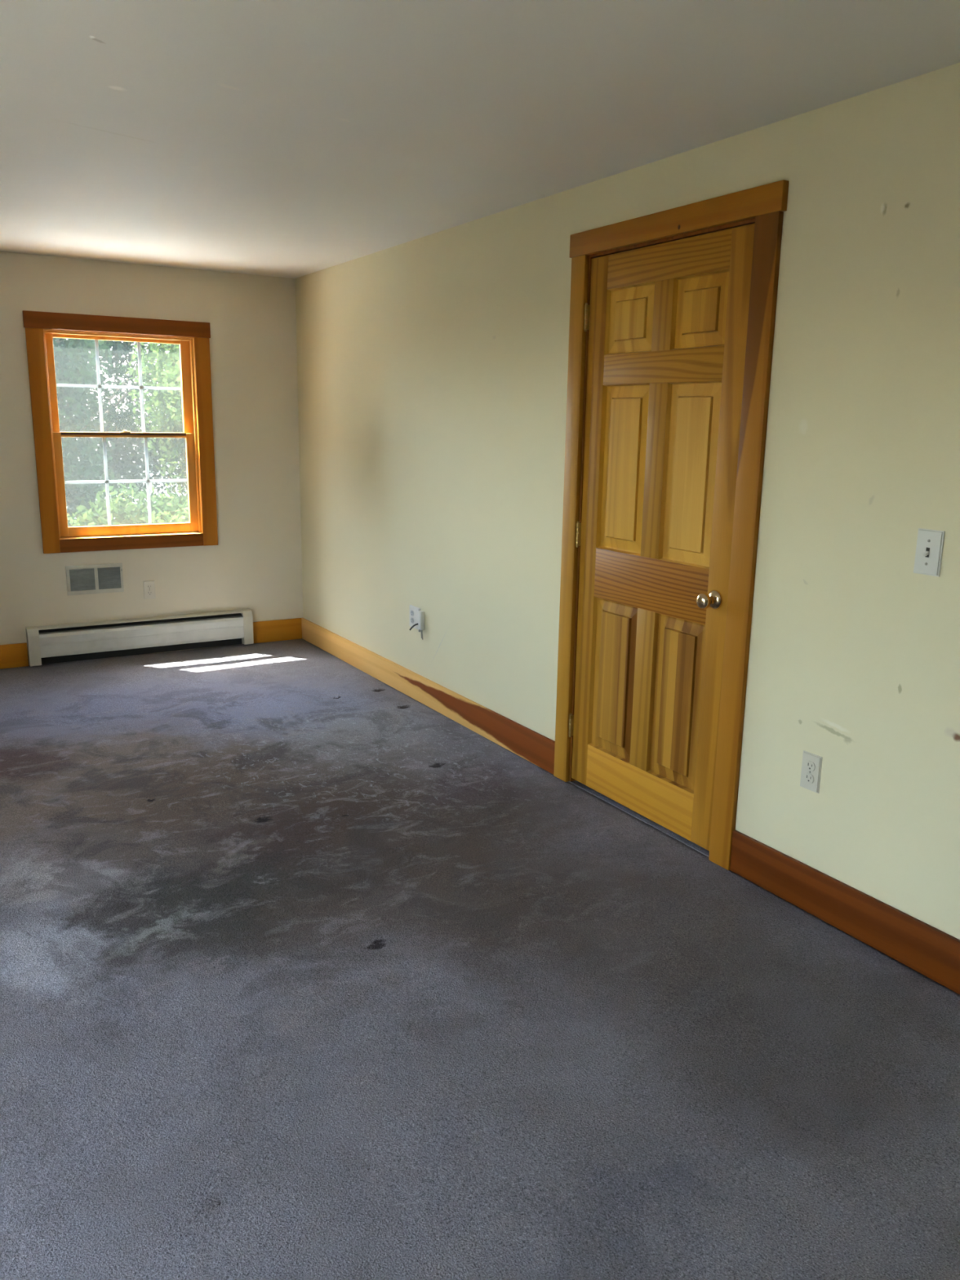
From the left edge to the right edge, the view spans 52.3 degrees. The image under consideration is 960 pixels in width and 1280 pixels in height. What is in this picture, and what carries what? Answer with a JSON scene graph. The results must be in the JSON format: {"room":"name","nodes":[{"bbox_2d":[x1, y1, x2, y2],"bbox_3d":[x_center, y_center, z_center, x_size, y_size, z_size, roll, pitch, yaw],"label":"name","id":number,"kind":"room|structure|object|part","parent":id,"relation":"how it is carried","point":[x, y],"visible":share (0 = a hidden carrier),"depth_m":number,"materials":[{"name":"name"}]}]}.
{"room":"empty bedroom","nodes":[
{"label":"empty bedroom","id":0,"kind":"room"},
{"bbox_2d":[0,251,302,665],"bbox_3d":[-2.894,-0.877,5.470,4.220,2.480,0.160,-6,15,-30],"label":"wall","id":1,"kind":"structure","parent":0,"point":[255,564],"depth_m":5.98,"materials":[{"name":"beige paint"}]},
{"bbox_2d":[0,642,28,668],"bbox_3d":[-3.599,0.192,5.184,2.194,0.142,0.016,-6,15,-30],"label":"baseboard","id":2,"kind":"structure","parent":1,"relation":"attached to","point":[11,655],"depth_m":5.69,"materials":[{"name":"orange wood"}]},
{"bbox_2d":[65,563,124,595],"bbox_3d":[-2.303,-0.364,5.846,0.320,0.176,0.014,-6,15,-30],"label":"air vent","id":3,"kind":"object","parent":1,"relation":"in","point":[81,580],"visible":1,"depth_m":5.84,"materials":[{"name":"grey metal"}]},
{"bbox_3d":[-2.366,-0.359,5.814,0.139,0.130,0.006,-6,15,-30],"label":"louvre panel","id":4,"kind":"part","parent":3,"relation":"part of","materials":[{"name":"grey paint"}]},
{"bbox_3d":[-2.235,-0.374,5.890,0.129,0.130,0.006,-6,15,-30],"label":"louvre panel","id":5,"kind":"part","parent":3,"relation":"part of","materials":[{"name":"grey paint"}]},
{"bbox_2d":[22,310,217,553],"bbox_3d":[-2.133,-1.225,5.857,1.030,1.344,0.214,-6,15,-30],"label":"window","id":6,"kind":"structure","parent":1,"relation":"in","point":[193,340],"depth_m":5.80,"materials":[{"name":"brown wood"}]},
{"bbox_3d":[-2.485,-1.119,5.556,0.092,1.255,0.019,-6,15,-30],"label":"casing","id":7,"kind":"part","parent":6,"relation":"part of","materials":[{"name":"brown wood"}]},
{"bbox_3d":[-2.075,-1.819,5.640,1.030,0.089,0.024,-6,15,-30],"label":"head casing","id":8,"kind":"part","parent":6,"relation":"part of","materials":[{"name":"brown wood"}]},
{"bbox_3d":[-2.135,-1.504,5.806,0.829,0.586,0.032,-6,15,-30],"label":"sash","id":9,"kind":"part","parent":6,"relation":"part of","materials":[{"name":"brown wood"}]},
{"bbox_2d":[56,339,182,432],"bbox_3d":[-2.138,-1.505,5.811,0.716,0.526,0.006,-6,15,-30],"label":"grille","id":10,"kind":"object","parent":6,"relation":"attached to","point":[162,341],"depth_m":5.81,"materials":[{"name":"white plastic"}]},
{"bbox_3d":[-2.125,-0.942,5.898,0.829,0.604,0.032,-6,15,-30],"label":"sash","id":11,"kind":"part","parent":6,"relation":"part of","materials":[{"name":"brown wood"}]},
{"bbox_2d":[64,437,187,525],"bbox_3d":[-2.128,-0.958,5.900,0.716,0.521,0.006,-6,15,-30],"label":"grille","id":12,"kind":"object","parent":6,"relation":"attached to","point":[104,451],"depth_m":5.91,"materials":[{"name":"white plastic"}]},
{"bbox_3d":[-2.145,-0.635,5.991,0.835,0.036,0.207,-6,15,-30],"label":"sill","id":13,"kind":"part","parent":6,"relation":"part of","materials":[{"name":"brown wood"}]},
{"bbox_3d":[-1.688,-1.209,6.021,0.092,1.255,0.019,-6,15,-30],"label":"casing","id":14,"kind":"part","parent":6,"relation":"part of","materials":[{"name":"brown wood"}]},
{"bbox_2d":[142,580,155,599],"bbox_3d":[-2.038,-0.309,6.024,0.070,0.114,0.009,-6,15,-30],"label":"wall outlet","id":15,"kind":"object","parent":1,"relation":"attached to","point":[148,586],"visible":1,"depth_m":6.02,"materials":[{"name":"paint"}]},
{"bbox_2d":[146,584,152,589],"bbox_3d":[-2.037,-0.328,6.018,0.034,0.028,0.005,-6,15,-30],"label":"receptacle","id":16,"kind":"object","parent":15,"relation":"attached to","point":[148,586],"depth_m":6.02,"materials":[{"name":"paint"}]},
{"bbox_2d":[146,591,152,595],"bbox_3d":[-2.038,-0.289,6.026,0.034,0.028,0.005,-6,15,-30],"label":"receptacle","id":17,"kind":"object","parent":15,"relation":"attached to","point":[148,593],"depth_m":6.02,"materials":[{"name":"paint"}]},
{"bbox_2d":[253,617,302,643],"bbox_3d":[-1.353,-0.062,6.495,0.350,0.142,0.016,-6,15,-30],"label":"baseboard","id":18,"kind":"structure","parent":1,"relation":"attached to","point":[276,630],"depth_m":6.49,"materials":[{"name":"orange wood"}]},
{"bbox_2d":[0,638,959,1279],"bbox_3d":[-0.198,0.994,2.559,5.250,0.184,8.200,-6,15,-30],"label":"floor","id":19,"kind":"structure","parent":0,"point":[307,971],"depth_m":2.41,"materials":[{"name":"carpet"}]},
{"bbox_2d":[25,608,253,666],"bbox_3d":[-2.065,-0.023,6.037,1.336,0.229,0.072,-6,15,-30],"label":"baseboard heater","id":20,"kind":"object","parent":19,"relation":"on","point":[58,643],"visible":1,"depth_m":6.00,"materials":[{"name":"white metal"}]},
{"bbox_3d":[-2.081,-0.029,6.064,1.330,0.224,0.005,-6,15,-30],"label":"panel","id":21,"kind":"part","parent":20,"relation":"part of","materials":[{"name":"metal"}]},
{"bbox_2d":[37,609,242,630],"bbox_3d":[-2.067,-0.127,6.021,1.212,0.013,0.048,-6,15,-30],"label":"hood","id":22,"kind":"object","parent":20,"relation":"attached to","point":[95,624],"depth_m":6.02,"materials":[{"name":"white metal"}]},
{"bbox_3d":[-2.078,0.056,6.075,1.212,0.058,0.010,-6,15,-30],"label":"under plate","id":23,"kind":"part","parent":20,"relation":"part of","materials":[{"name":"metal"}]},
{"bbox_2d":[0,0,959,278],"bbox_3d":[-0.738,-1.349,1.683,4.220,0.160,8.520,-6,15,-30],"label":"ceiling","id":24,"kind":"structure","parent":0,"point":[291,139],"depth_m":2.68,"materials":[{"name":"paint"}]},
{"bbox_2d":[294,62,959,939],"bbox_3d":[0.986,-0.259,2.989,0.160,2.480,8.200,-6,15,-30],"label":"wall","id":25,"kind":"structure","parent":0,"point":[433,369],"depth_m":2.95,"materials":[{"name":"beige paint"}]},
{"bbox_2d":[409,604,424,639],"bbox_3d":[-0.355,-0.091,5.094,0.066,0.156,0.166,-6,15,-30],"label":"outlet","id":26,"kind":"object","parent":25,"relation":"attached to","point":[416,615],"visible":1,"depth_m":5.08,"materials":[{"name":"white plastic"}]},
{"bbox_3d":[-0.343,-0.118,5.126,0.007,0.116,0.116,-6,15,-30],"label":"plate","id":27,"kind":"part","parent":26,"relation":"part of","materials":[{"name":"white plastic"}]},
{"bbox_2d":[301,617,555,774],"bbox_3d":[-0.440,0.209,5.348,0.016,0.142,2.976,-6,15,-30],"label":"baseboard","id":28,"kind":"structure","parent":25,"relation":"attached to","point":[535,748],"depth_m":4.92,"materials":[{"name":"brown wood"}]},
{"bbox_2d":[568,223,755,850],"bbox_3d":[0.582,-0.337,3.472,0.104,2.022,0.827,-6,15,-30],"label":"door","id":29,"kind":"structure","parent":25,"relation":"in","point":[666,323],"depth_m":3.43,"materials":[{"name":"brown wood"}]},
{"bbox_3d":[0.515,0.149,3.745,0.026,0.600,0.262,-6,15,-30],"label":"raised panel","id":30,"kind":"part","parent":29,"relation":"part of","materials":[{"name":"brown wood"}]},
{"bbox_3d":[0.528,-0.623,3.573,0.026,0.602,0.262,-6,15,-30],"label":"raised panel","id":31,"kind":"part","parent":29,"relation":"part of","materials":[{"name":"brown wood"}]},
{"bbox_3d":[0.536,-1.133,3.459,0.026,0.228,0.262,-6,15,-30],"label":"raised panel","id":32,"kind":"part","parent":29,"relation":"part of","materials":[{"name":"brown wood"}]},
{"bbox_3d":[0.601,0.561,3.684,0.034,0.176,0.612,-6,15,-30],"label":"rail","id":33,"kind":"part","parent":29,"relation":"part of","materials":[{"name":"brown wood"}]},
{"bbox_3d":[0.614,-0.203,3.514,0.034,0.190,0.612,-6,15,-30],"label":"rail","id":34,"kind":"part","parent":29,"relation":"part of","materials":[{"name":"brown wood"}]},
{"bbox_3d":[0.626,-0.936,3.351,0.034,0.108,0.612,-6,15,-30],"label":"rail","id":35,"kind":"part","parent":29,"relation":"part of","materials":[{"name":"brown wood"}]},
{"bbox_3d":[0.631,-1.268,3.276,0.034,0.118,0.612,-6,15,-30],"label":"rail","id":36,"kind":"part","parent":29,"relation":"part of","materials":[{"name":"brown wood"}]},
{"bbox_3d":[0.696,0.218,3.449,0.026,0.600,0.254,-6,15,-30],"label":"raised panel","id":37,"kind":"part","parent":29,"relation":"part of","materials":[{"name":"brown wood"}]},
{"bbox_3d":[0.709,-0.554,3.276,0.026,0.602,0.254,-6,15,-30],"label":"raised panel","id":38,"kind":"part","parent":29,"relation":"part of","materials":[{"name":"brown wood"}]},
{"bbox_3d":[0.717,-1.064,3.163,0.026,0.228,0.254,-6,15,-30],"label":"raised panel","id":39,"kind":"part","parent":29,"relation":"part of","materials":[{"name":"brown wood"}]},
{"bbox_3d":[0.745,-0.129,3.199,0.070,0.065,0.065,-6,15,-30],"label":"knob","id":40,"kind":"part","parent":29,"relation":"part of","materials":[{"name":"gold metal"}]},
{"bbox_2d":[553,179,789,870],"bbox_3d":[0.662,-0.380,3.497,0.183,2.137,1.036,-6,15,-30],"label":"trim","id":41,"kind":"structure","parent":25,"relation":"attached to","point":[764,206],"depth_m":3.17,"materials":[{"name":"brown wood"}]},
{"bbox_3d":[0.356,-0.424,3.857,0.019,2.056,0.085,-6,15,-30],"label":"casing","id":42,"kind":"part","parent":41,"relation":"part of","materials":[{"name":"brown wood"}]},
{"bbox_3d":[0.610,-1.375,3.233,0.023,0.081,1.036,-6,15,-30],"label":"head casing","id":43,"kind":"part","parent":41,"relation":"part of","materials":[{"name":"brown wood"}]},
{"bbox_3d":[0.830,-0.243,3.081,0.019,2.056,0.093,-6,15,-30],"label":"casing","id":44,"kind":"part","parent":41,"relation":"part of","materials":[{"name":"brown wood"}]},
{"bbox_2d":[800,750,822,793],"bbox_3d":[0.993,0.397,2.936,0.009,0.114,0.070,-6,15,-30],"label":"wall outlet","id":45,"kind":"object","parent":25,"relation":"attached to","point":[811,764],"visible":1,"depth_m":2.93,"materials":[{"name":"beige plastic"}]},
{"bbox_2d":[804,773,813,783],"bbox_3d":[0.991,0.416,2.939,0.005,0.028,0.034,-6,15,-30],"label":"receptacle","id":46,"kind":"object","parent":45,"relation":"attached to","point":[808,777],"depth_m":2.94,"materials":[{"name":"beige plastic"}]},
{"bbox_2d":[805,760,814,771],"bbox_3d":[0.992,0.378,2.931,0.005,0.028,0.034,-6,15,-30],"label":"receptacle","id":47,"kind":"object","parent":45,"relation":"attached to","point":[810,765],"depth_m":2.93,"materials":[{"name":"beige plastic"}]},
{"bbox_2d":[729,830,959,994],"bbox_3d":[1.914,1.109,1.489,0.016,0.142,4.206,-6,15,-30],"label":"baseboard","id":48,"kind":"structure","parent":25,"relation":"attached to","point":[922,947],"depth_m":2.84,"materials":[{"name":"red wood"}]},
{"bbox_2d":[913,528,945,576],"bbox_3d":[1.156,-0.226,2.526,0.018,0.117,0.074,-6,15,-30],"label":"light switch","id":49,"kind":"object","parent":25,"relation":"attached to","point":[930,543],"visible":1,"depth_m":2.52,"materials":[{"name":"white plastic"}]},
{"label":"outside","id":50,"kind":"structure","parent":0,"visible":0},
{"bbox_2d":[66,462,186,523],"bbox_3d":[-11.499,-3.221,23.645,60.000,0.300,39.700,-6,15,-30],"label":"ground","id":51,"kind":"structure","parent":50,"point":[151,474],"depth_m":28.14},
{"bbox_2d":[52,337,123,526],"bbox_3d":[-6.042,-3.388,12.029,3.051,5.310,2.611,-4,14,-23],"label":"leafy tree","id":52,"kind":"object","parent":51,"relation":"on","point":[64,362],"visible":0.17,"depth_m":12.15,"materials":[{"name":"green plant"}]},
{"bbox_2d":[53,337,186,522],"bbox_3d":[-6.537,-4.689,15.790,9.403,6.194,3.718,-6,15,-30],"label":"leafy tree","id":53,"kind":"object","parent":51,"relation":"on","point":[128,459],"visible":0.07,"depth_m":15.72,"materials":[{"name":"green plant"}]},
{"bbox_2d":[66,483,189,526],"bbox_3d":[-3.646,-1.195,11.483,2.808,1.336,1.277,-6,15,-30],"label":"leafy bush","id":54,"kind":"object","parent":51,"relation":"on","point":[166,509],"visible":0.18,"depth_m":11.09,"materials":[{"name":"green plant"}]},
{"bbox_2d":[125,342,187,502],"bbox_3d":[-3.422,-3.369,13.845,3.026,4.569,2.726,-6,15,-30],"label":"leafy tree","id":55,"kind":"object","parent":51,"relation":"on","point":[171,375],"visible":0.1,"depth_m":13.35,"materials":[{"name":"green plant"}]}
]}

